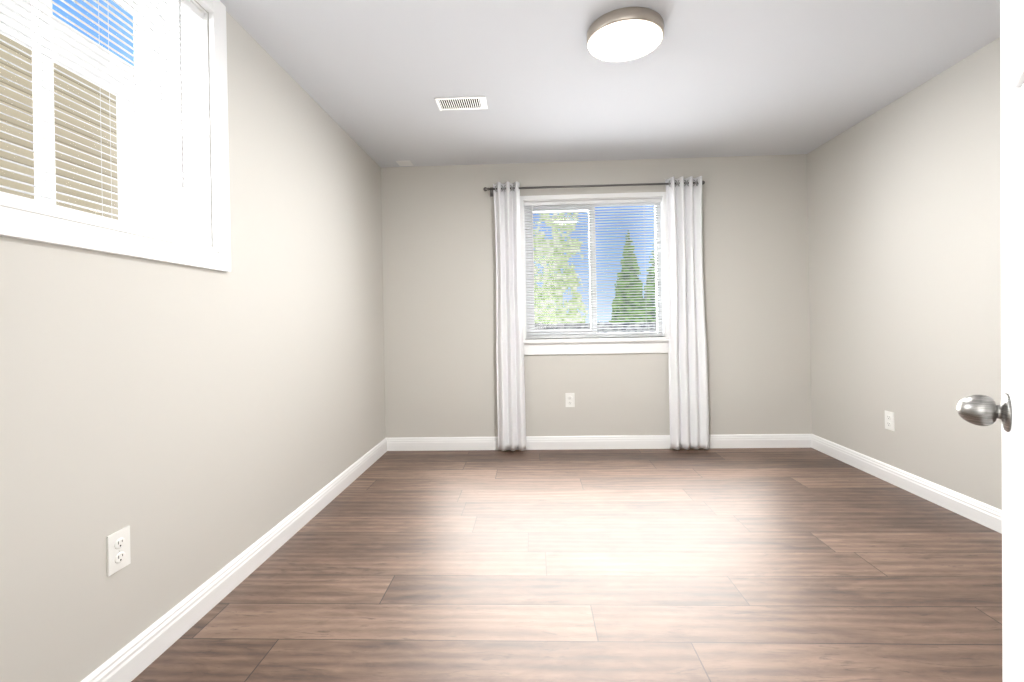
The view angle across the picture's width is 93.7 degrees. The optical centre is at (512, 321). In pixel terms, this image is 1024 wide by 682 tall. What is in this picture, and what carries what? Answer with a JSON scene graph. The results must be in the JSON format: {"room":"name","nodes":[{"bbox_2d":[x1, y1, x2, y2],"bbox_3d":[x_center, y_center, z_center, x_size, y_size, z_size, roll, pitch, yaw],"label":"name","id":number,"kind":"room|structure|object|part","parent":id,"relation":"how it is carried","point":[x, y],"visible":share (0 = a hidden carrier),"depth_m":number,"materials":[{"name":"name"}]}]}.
{"room":"empty bedroom","nodes":[
{"label":"empty bedroom","id":0,"kind":"room"},
{"bbox_2d":[0,0,385,681],"bbox_3d":[-1.216,-0.091,1.948,0.280,2.200,3.585,-1,0,2],"label":"wall","id":1,"kind":"structure","parent":0,"point":[192,428],"depth_m":1.61,"materials":[{"name":"grey paint"}]},
{"bbox_2d":[0,0,230,271],"bbox_3d":[-1.225,-0.686,1.337,0.273,1.005,0.972,-1,0,2],"label":"window","id":2,"kind":"structure","parent":1,"relation":"in","point":[44,117],"depth_m":1.72,"materials":[{"name":"white plastic"}]},
{"bbox_2d":[0,0,207,244],"bbox_3d":[-1.128,-0.693,1.334,0.039,0.835,0.796,-1,0,2],"label":"window blind","id":3,"kind":"object","parent":2,"relation":"attached to","point":[192,10],"visible":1,"depth_m":1.38,"materials":[{"name":"white plastic"}]},
{"bbox_2d":[106,526,130,576],"bbox_3d":[-1.083,0.631,1.323,0.008,0.107,0.070,-1,0,2],"label":"electrical outlet","id":4,"kind":"object","parent":1,"relation":"attached to","point":[118,551],"visible":1,"depth_m":1.32,"materials":[{"name":"white plastic"}]},
{"bbox_2d":[81,438,386,681],"bbox_3d":[-1.047,0.956,2.002,0.015,0.100,3.465,-1,0,2],"label":"baseboard","id":5,"kind":"structure","parent":1,"relation":"attached to","point":[134,658],"depth_m":1.69,"materials":[{"name":"white wood"}]},
{"bbox_2d":[131,448,1001,681],"bbox_3d":[0.491,1.037,1.327,3.738,0.120,5.090,-1,0,2],"label":"floor","id":6,"kind":"structure","parent":0,"point":[714,565],"depth_m":1.81,"materials":[{"name":"laminate"}]},
{"bbox_2d":[381,154,811,437],"bbox_3d":[0.566,-0.125,3.750,3.738,2.200,0.160,-1,0,2],"label":"wall","id":7,"kind":"structure","parent":0,"point":[439,274],"depth_m":3.67,"materials":[{"name":"grey paint"}]},
{"bbox_2d":[565,393,574,406],"bbox_3d":[0.440,0.603,3.672,0.070,0.107,0.008,-1,0,2],"label":"electrical outlet","id":8,"kind":"object","parent":7,"relation":"attached to","point":[569,399],"visible":1,"depth_m":3.67,"materials":[{"name":"white plastic"}]},
{"bbox_2d":[520,192,668,354],"bbox_3d":[0.625,-0.361,3.703,1.172,1.221,0.140,-1,0,2],"label":"window","id":9,"kind":"structure","parent":7,"relation":"in","point":[592,333],"depth_m":3.67,"materials":[{"name":"white plastic"}]},
{"bbox_2d":[524,198,663,337],"bbox_3d":[0.624,-0.403,3.697,1.044,1.053,0.039,-1,0,2],"label":"window blind","id":10,"kind":"object","parent":9,"relation":"attached to","point":[593,202],"visible":0.9,"depth_m":3.70,"materials":[{"name":"white plastic"}]},
{"bbox_2d":[483,176,709,450],"bbox_3d":[0.621,-0.048,3.607,1.645,2.009,0.120,-1,0,2],"label":"curtains","id":11,"kind":"object","parent":7,"relation":"attached to","point":[688,389],"visible":1,"depth_m":3.58,"materials":[{"name":"white fabric"}]},
{"bbox_2d":[386,434,811,450],"bbox_3d":[0.632,0.924,3.661,3.238,0.100,0.015,-1,0,2],"label":"baseboard","id":12,"kind":"structure","parent":7,"relation":"attached to","point":[604,442],"depth_m":3.66,"materials":[{"name":"white wood"}]},
{"bbox_2d":[220,0,1000,167],"bbox_3d":[0.448,-1.283,1.327,3.738,0.120,5.090,-1,0,2],"label":"ceiling","id":13,"kind":"structure","parent":0,"point":[373,79],"depth_m":2.34,"materials":[{"name":"white paint"}]},
{"bbox_2d":[396,160,413,165],"bbox_3d":[-0.814,-1.196,3.635,0.110,0.006,0.110,-1,0,2],"label":"cover plate","id":14,"kind":"object","parent":13,"relation":"attached to","point":[406,163],"visible":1,"depth_m":3.63,"materials":[{"name":"white plastic"}]},
{"bbox_2d":[435,96,487,110],"bbox_3d":[-0.280,-1.207,2.660,0.275,0.004,0.145,-1,0,2],"label":"ceiling vent","id":15,"kind":"object","parent":13,"relation":"in","point":[463,103],"visible":1,"depth_m":2.66,"materials":[{"name":"white metal"}]},
{"bbox_2d":[587,7,663,61],"bbox_3d":[0.473,-1.185,2.022,0.316,0.076,0.316,-1,0,2],"label":"ceiling light","id":16,"kind":"object","parent":13,"relation":"attached to","point":[624,34],"visible":1,"depth_m":1.95,"materials":[{"name":"beige"}]},
{"bbox_2d":[807,37,1001,509],"bbox_3d":[2.239,-0.156,1.809,0.160,2.200,3.585,-1,0,2],"label":"wall","id":17,"kind":"structure","parent":0,"point":[904,217],"depth_m":2.60,"materials":[{"name":"grey paint"}]},
{"bbox_2d":[885,411,894,430],"bbox_3d":[2.208,0.583,2.813,0.008,0.107,0.070,-1,0,2],"label":"electrical outlet","id":18,"kind":"object","parent":17,"relation":"attached to","point":[889,421],"visible":1,"depth_m":2.81,"materials":[{"name":"white plastic"}]},
{"bbox_2d":[811,434,1001,533],"bbox_3d":[2.173,0.896,1.873,0.015,0.100,3.465,-1,0,2],"label":"baseboard","id":19,"kind":"structure","parent":17,"relation":"attached to","point":[982,513],"depth_m":2.60,"materials":[{"name":"white wood"}]},
{"label":"outside","id":20,"kind":"structure","parent":0,"visible":0},
{"bbox_2d":[533,206,656,332],"bbox_3d":[1.126,-2.035,7.850,14.000,8.000,0.001,-1,0,2],"label":"window glass","id":21,"kind":"object","parent":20,"point":[612,330],"depth_m":7.84,"materials":[{"name":"clear glass"}]},
{"bbox_3d":[0.025,-0.069,0.172,0.900,2.110,0.136,-1,0,2],"label":"door frame","id":22,"kind":"structure","parent":0,"visible":0},
{"bbox_2d":[956,0,1023,681],"bbox_3d":[0.609,-0.055,0.550,0.122,2.028,0.780,-1,0,38],"label":"door","id":23,"kind":"structure","parent":22,"relation":"attached to","point":[1012,181],"depth_m":0.76,"materials":[{"name":"white paint"}]},
{"bbox_3d":[0.799,0.150,0.802,0.074,0.064,0.072,0,0,2],"label":"door knob","id":24,"kind":"part","parent":23,"relation":"part of","materials":[{"name":"silver metal"}]},
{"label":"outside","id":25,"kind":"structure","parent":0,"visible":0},
{"bbox_2d":[0,0,136,223],"bbox_3d":[-4.354,-2.683,2.674,3.250,8.500,13.000,-1,0,2],"label":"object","id":26,"kind":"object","parent":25,"point":[30,128],"depth_m":3.21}
]}

